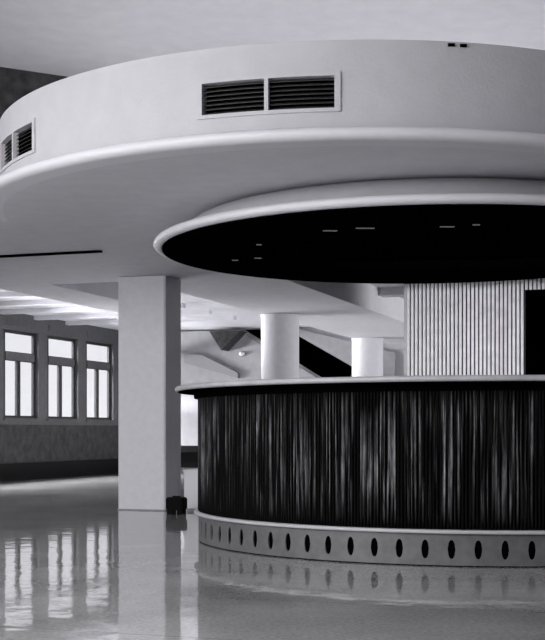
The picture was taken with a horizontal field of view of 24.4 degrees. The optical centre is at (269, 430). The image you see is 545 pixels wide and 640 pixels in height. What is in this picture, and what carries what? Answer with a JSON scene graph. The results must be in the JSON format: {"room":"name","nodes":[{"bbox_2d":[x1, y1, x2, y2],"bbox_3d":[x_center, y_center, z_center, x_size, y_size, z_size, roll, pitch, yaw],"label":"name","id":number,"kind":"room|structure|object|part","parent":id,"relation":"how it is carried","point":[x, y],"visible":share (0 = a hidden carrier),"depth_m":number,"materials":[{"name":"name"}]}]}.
{"room":"lobby","nodes":[
{"label":"lobby","id":0,"kind":"room"},
{"bbox_2d":[0,67,66,117],"bbox_3d":[-1.272,-2.380,10.989,4.150,1.240,0.120,0,0,-30],"label":"wall","id":1,"kind":"structure","parent":0,"point":[15,84],"depth_m":10.45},
{"bbox_2d":[0,222,96,254],"bbox_3d":[0.218,-1.706,9.985,16.100,0.088,1.820,0,0,19],"label":"ceiling","id":2,"kind":"structure","parent":0,"point":[13,239],"depth_m":11.23,"materials":[{"name":"paint"}]},
{"bbox_2d":[0,250,101,257],"bbox_3d":[-4.320,-1.697,12.545,5.850,0.106,0.060,0,0,19],"label":"trim","id":3,"kind":"structure","parent":2,"relation":"attached to","point":[88,251],"depth_m":11.73,"materials":[{"name":"black metal"}]},
{"bbox_2d":[0,39,544,258],"bbox_3d":[0.521,-1.990,9.921,5.547,0.660,5.547,0,0,0],"label":"ceiling soffit","id":4,"kind":"object","parent":2,"relation":"hanging from","point":[123,157],"visible":0.74,"depth_m":7.60,"materials":[{"name":"white paint"}]},
{"bbox_2d":[0,118,35,173],"bbox_3d":[-1.736,-1.968,8.738,0.103,0.231,0.790,0,0,-28],"label":"air vent","id":5,"kind":"object","parent":4,"relation":"attached to","point":[22,146],"visible":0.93,"depth_m":8.70,"materials":[{"name":"white metal"}]},
{"bbox_3d":[-1.825,-1.970,8.898,0.038,0.180,0.346,0,0,-24],"label":"louvre panel","id":6,"kind":"part","parent":5,"relation":"part of","materials":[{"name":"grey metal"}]},
{"bbox_3d":[-1.651,-1.970,8.575,0.038,0.180,0.346,0,0,-32],"label":"louvre panel","id":7,"kind":"part","parent":5,"relation":"part of","materials":[{"name":"grey metal"}]},
{"bbox_2d":[196,71,340,119],"bbox_3d":[-0.011,-1.968,7.419,0.871,0.231,0.109,0,0,13],"label":"air vent","id":8,"kind":"object","parent":4,"relation":"attached to","point":[266,97],"visible":1,"depth_m":7.40,"materials":[{"name":"white metal"}]},
{"bbox_3d":[-0.209,-1.970,7.463,0.386,0.180,0.040,0,0,18],"label":"louvre panel","id":9,"kind":"part","parent":8,"relation":"part of","materials":[{"name":"grey metal"}]},
{"bbox_3d":[0.187,-1.970,7.369,0.386,0.180,0.040,0,0,9],"label":"louvre panel","id":10,"kind":"part","parent":8,"relation":"part of","materials":[{"name":"grey metal"}]},
{"bbox_2d":[154,178,544,283],"bbox_3d":[1.250,-1.533,10.000,4.330,0.250,4.330,0,0,-30],"label":"round canopy","id":11,"kind":"object","parent":4,"relation":"hanging from","point":[418,230],"visible":1,"depth_m":9.11,"materials":[{"name":"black paint"}]},
{"bbox_2d":[0,314,117,463],"bbox_3d":[-4.000,-0.635,22.642,0.130,2.970,13.800,0,0,19],"label":"wall","id":12,"kind":"structure","parent":0,"point":[41,334],"depth_m":22.86,"materials":[{"name":"grey paint"}]},
{"bbox_2d":[3,318,40,420],"bbox_3d":[-4.309,-1.035,21.668,0.160,1.710,1.213,0,0,19],"label":"window","id":13,"kind":"structure","parent":12,"relation":"in","point":[18,357],"depth_m":21.66,"materials":[{"name":"grey"}]},
{"bbox_3d":[-4.423,-0.730,21.461,0.040,0.960,0.425,0,0,19],"label":"sash","id":14,"kind":"part","parent":13,"relation":"part of","materials":[{"name":"white glass"}]},
{"bbox_3d":[-4.334,-1.510,21.719,0.040,0.340,0.971,0,0,19],"label":"sash","id":15,"kind":"part","parent":13,"relation":"part of","materials":[{"name":"white glass"}]},
{"bbox_3d":[-4.281,-0.200,21.658,0.100,0.040,1.213,0,0,19],"label":"sill","id":16,"kind":"part","parent":13,"relation":"part of","materials":[{"name":"grey paint"}]},
{"bbox_3d":[-4.261,-1.840,21.667,0.012,0.100,1.103,0,0,19],"label":"lintel panel","id":17,"kind":"part","parent":13,"relation":"part of","materials":[{"name":"grey paint"}]},
{"bbox_3d":[-4.253,-0.730,21.954,0.040,0.960,0.472,0,0,19],"label":"sash","id":18,"kind":"part","parent":13,"relation":"part of","materials":[{"name":"white glass"}]},
{"bbox_2d":[47,325,80,420],"bbox_3d":[-3.825,-1.035,23.073,0.160,1.710,1.213,0,0,19],"label":"window","id":19,"kind":"structure","parent":12,"relation":"in","point":[59,362],"depth_m":23.07,"materials":[{"name":"grey"}]},
{"bbox_3d":[-3.938,-0.730,22.866,0.040,0.960,0.425,0,0,19],"label":"sash","id":20,"kind":"part","parent":19,"relation":"part of","materials":[{"name":"white glass"}]},
{"bbox_3d":[-3.849,-1.510,23.124,0.040,0.340,0.971,0,0,19],"label":"sash","id":21,"kind":"part","parent":19,"relation":"part of","materials":[{"name":"white glass"}]},
{"bbox_3d":[-3.776,-1.840,23.073,0.012,0.100,1.103,0,0,19],"label":"lintel panel","id":22,"kind":"part","parent":19,"relation":"part of","materials":[{"name":"grey paint"}]},
{"bbox_3d":[-3.796,-0.200,23.064,0.100,0.040,1.213,0,0,19],"label":"sill","id":23,"kind":"part","parent":19,"relation":"part of","materials":[{"name":"grey paint"}]},
{"bbox_3d":[-3.768,-0.730,23.360,0.040,0.960,0.472,0,0,19],"label":"sash","id":24,"kind":"part","parent":19,"relation":"part of","materials":[{"name":"white glass"}]},
{"bbox_2d":[85,332,115,421],"bbox_3d":[-3.340,-1.035,24.479,0.160,1.710,1.213,0,0,19],"label":"window","id":25,"kind":"structure","parent":12,"relation":"in","point":[96,365],"depth_m":24.52,"materials":[{"name":"grey"}]},
{"bbox_3d":[-3.453,-0.730,24.272,0.040,0.960,0.425,0,0,19],"label":"sash","id":26,"kind":"part","parent":25,"relation":"part of","materials":[{"name":"white glass"}]},
{"bbox_3d":[-3.364,-1.510,24.530,0.040,0.340,0.971,0,0,19],"label":"sash","id":27,"kind":"part","parent":25,"relation":"part of","materials":[{"name":"white glass"}]},
{"bbox_3d":[-3.291,-1.840,24.478,0.012,0.100,1.103,0,0,19],"label":"lintel panel","id":28,"kind":"part","parent":25,"relation":"part of","materials":[{"name":"grey paint"}]},
{"bbox_3d":[-3.311,-0.200,24.469,0.100,0.040,1.213,0,0,19],"label":"sill","id":29,"kind":"part","parent":25,"relation":"part of","materials":[{"name":"grey paint"}]},
{"bbox_3d":[-3.283,-0.730,24.766,0.040,0.960,0.472,0,0,19],"label":"sash","id":30,"kind":"part","parent":25,"relation":"part of","materials":[{"name":"white glass"}]},
{"bbox_2d":[0,250,240,286],"bbox_3d":[0.900,-1.706,11.960,16.100,0.087,2.240,0,0,19],"label":"ceiling","id":31,"kind":"structure","parent":0,"point":[106,266],"depth_m":13.06,"materials":[{"name":"paint"}]},
{"bbox_2d":[0,283,403,340],"bbox_3d":[3.574,-2.055,19.712,16.100,0.130,14.400,0,0,19],"label":"ceiling","id":32,"kind":"structure","parent":0,"point":[245,319],"depth_m":21.66,"materials":[{"name":"paint"}]},
{"bbox_2d":[0,292,36,297],"bbox_3d":[-3.676,-1.985,18.320,3.300,0.070,0.140,0,0,19],"label":"ceiling beam","id":33,"kind":"structure","parent":32,"relation":"attached to","point":[2,294],"depth_m":18.27,"materials":[{"name":"paint"}]},
{"bbox_2d":[0,299,71,306],"bbox_3d":[-3.301,-1.985,19.408,3.300,0.070,0.140,0,0,19],"label":"ceiling beam","id":34,"kind":"structure","parent":32,"relation":"attached to","point":[26,302],"depth_m":19.48,"materials":[{"name":"paint"}]},
{"bbox_2d":[0,282,117,312],"bbox_3d":[-2.261,-1.841,16.182,0.770,0.357,3.680,0,0,19],"label":"ceiling beam","id":35,"kind":"structure","parent":32,"relation":"attached to","point":[103,295],"depth_m":15.46,"materials":[{"name":"paint"}]},
{"bbox_2d":[0,303,184,314],"bbox_3d":[-2.926,-1.985,20.495,3.300,0.070,0.140,0,0,19],"label":"ceiling beam","id":36,"kind":"structure","parent":32,"relation":"attached to","point":[59,309],"depth_m":20.67,"materials":[{"name":"paint"}]},
{"bbox_2d":[34,310,211,319],"bbox_3d":[-2.551,-1.985,21.582,3.300,0.070,0.140,0,0,19],"label":"ceiling beam","id":37,"kind":"structure","parent":32,"relation":"attached to","point":[186,312],"depth_m":21.68,"materials":[{"name":"paint"}]},
{"bbox_2d":[65,316,235,324],"bbox_3d":[-2.176,-1.985,22.669,3.300,0.070,0.140,0,0,19],"label":"ceiling beam","id":38,"kind":"structure","parent":32,"relation":"attached to","point":[208,318],"depth_m":22.44,"materials":[{"name":"paint"}]},
{"bbox_2d":[180,276,403,343],"bbox_3d":[1.021,-1.841,18.752,1.600,0.357,10.680,0,0,19],"label":"ceiling beam","id":39,"kind":"structure","parent":32,"relation":"attached to","point":[353,310],"depth_m":16.57,"materials":[{"name":"paint"}]},
{"bbox_2d":[378,287,403,297],"bbox_3d":[5.995,-1.965,16.381,9.350,0.110,0.280,0,0,19],"label":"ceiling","id":40,"kind":"structure","parent":32,"relation":"attached to","point":[388,291],"depth_m":17.73,"materials":[{"name":"paint"}]},
{"bbox_2d":[0,473,544,639],"bbox_3d":[0.378,0.910,10.448,16.700,0.120,34.000,0,0,19],"label":"floor","id":41,"kind":"structure","parent":0,"point":[74,565],"depth_m":6.76,"materials":[{"name":"stone"}]},
{"bbox_2d":[117,275,180,510],"bbox_3d":[-1.305,-0.403,13.694,0.560,2.506,0.456,0,0,19],"label":"square column","id":42,"kind":"structure","parent":41,"relation":"on","point":[149,307],"depth_m":13.50,"materials":[{"name":"paint"}]},
{"bbox_3d":[-1.305,0.844,13.694,0.560,0.012,0.456,0,0,19],"label":"foot moulding","id":43,"kind":"part","parent":42,"relation":"part of","materials":[{"name":"grey paint"}]},
{"bbox_2d":[166,496,186,514],"bbox_3d":[-0.954,0.755,12.850,0.190,0.190,0.140,0,0,19],"label":"case","id":44,"kind":"object","parent":41,"relation":"on","point":[173,503],"visible":1,"depth_m":12.79,"materials":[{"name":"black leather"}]},
{"bbox_2d":[183,469,197,510],"bbox_3d":[-0.646,0.630,13.446,0.470,0.440,0.340,0,0,19],"label":"plinth","id":45,"kind":"object","parent":41,"relation":"on","point":[190,475],"visible":0.29,"depth_m":13.34,"materials":[{"name":"white ceramic"}]},
{"bbox_2d":[181,446,197,467],"bbox_3d":[-1.609,0.570,24.885,1.700,0.560,0.440,0,0,19],"label":"bench","id":46,"kind":"object","parent":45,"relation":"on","point":[189,454],"visible":0.14,"depth_m":25.01,"materials":[{"name":"black"}]},
{"bbox_3d":[-1.609,0.350,24.885,1.700,0.120,0.440,0,0,19],"label":"seat","id":47,"kind":"part","parent":46,"relation":"part of","materials":[{"name":"black"}]},
{"bbox_2d":[260,313,299,378],"bbox_3d":[0.143,-0.403,18.000,0.584,2.506,0.584,0,0,0],"label":"round column","id":48,"kind":"structure","parent":41,"relation":"on","point":[279,331],"depth_m":17.76,"materials":[{"name":"paint"}]},
{"bbox_2d":[175,375,544,566],"bbox_3d":[1.600,0.253,10.000,4.700,1.190,4.700,0,0,4],"label":"bar counter","id":49,"kind":"object","parent":41,"relation":"on","point":[423,470],"depth_m":8.02,"materials":[{"name":"laminate"}]},
{"bbox_2d":[175,375,544,391],"bbox_3d":[1.600,-0.324,10.000,4.700,0.037,4.700,0,0,0],"label":"countertop","id":50,"kind":"structure","parent":49,"relation":"on","point":[422,378],"depth_m":7.88,"materials":[{"name":"stone"}]},
{"bbox_2d":[351,337,383,376],"bbox_3d":[1.749,-0.403,22.600,0.600,2.506,0.600,0,0,0],"label":"round column","id":51,"kind":"structure","parent":41,"relation":"on","point":[367,352],"depth_m":22.36,"materials":[{"name":"paint"}]},
{"bbox_2d":[404,278,544,375],"bbox_3d":[2.710,-0.401,12.424,2.820,2.502,0.070,0,0,19],"label":"slatted screen","id":52,"kind":"object","parent":41,"relation":"on","point":[471,328],"visible":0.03,"depth_m":12.67,"materials":[{"name":"grey"}]},
{"bbox_3d":[1.391,-0.401,12.879,0.030,2.502,0.070,0,0,19],"label":"post","id":53,"kind":"part","parent":52,"relation":"part of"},
{"bbox_2d":[0,0,544,76],"bbox_3d":[-1.872,-3.050,3.925,16.700,0.100,20.200,0,0,19],"label":"ceiling","id":54,"kind":"structure","parent":0,"point":[67,38],"depth_m":9.30,"materials":[{"name":"paint"}]},
{"bbox_2d":[181,327,403,472],"bbox_3d":[4.789,-0.585,23.233,16.100,2.870,0.250,0,0,19],"label":"wall","id":55,"kind":"structure","parent":0,"point":[189,405],"depth_m":25.26,"materials":[{"name":"white paint"}]},
{"bbox_2d":[299,341,351,376],"bbox_3d":[5.824,-0.585,26.235,16.100,2.870,0.200,0,0,19],"label":"wall","id":56,"kind":"structure","parent":0,"point":[312,357],"depth_m":27.75,"materials":[{"name":"black"}]},
{"bbox_2d":[526,290,544,374],"bbox_3d":[3.444,-0.584,14.505,2.790,2.868,4.335,0,0,19],"label":"wall","id":57,"kind":"structure","parent":0,"point":[535,299],"depth_m":16.72,"materials":[{"name":"black"}]},
{"bbox_3d":[1.018,-0.585,26.232,3.960,2.870,3.814,0,0,0],"label":"wall","id":58,"kind":"structure","parent":0,"visible":0},
{"bbox_2d":[181,329,395,384],"bbox_3d":[0.254,-0.862,25.612,5.050,2.343,2.251,0,0,16],"label":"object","id":59,"kind":"structure","parent":58,"relation":"attached to","point":[202,359],"depth_m":24.83,"materials":[{"name":"grey paint"}]},
{"bbox_3d":[-1.149,-1.285,24.938,1.147,0.493,0.120,0,0,19],"label":"handrail","id":60,"kind":"part","parent":59,"relation":"part of","materials":[{"name":"grey"}]},
{"bbox_2d":[209,331,246,350],"bbox_3d":[-0.820,-1.763,24.666,0.645,0.376,0.400,0,0,19],"label":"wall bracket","id":61,"kind":"object","parent":59,"relation":"attached to","point":[225,340],"visible":1,"depth_m":24.51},
{"bbox_3d":[-9.544,-1.075,6.572,6.710,3.850,19.138,0,0,0],"label":"wall","id":62,"kind":"structure","parent":0,"visible":0},
{"bbox_2d":[0,459,117,481],"bbox_3d":[-4.511,0.700,20.915,0.030,0.300,10.200,0,0,19],"label":"baseboard","id":63,"kind":"structure","parent":62,"relation":"attached to","point":[56,469],"depth_m":22.77,"materials":[{"name":"black"}]}
]}

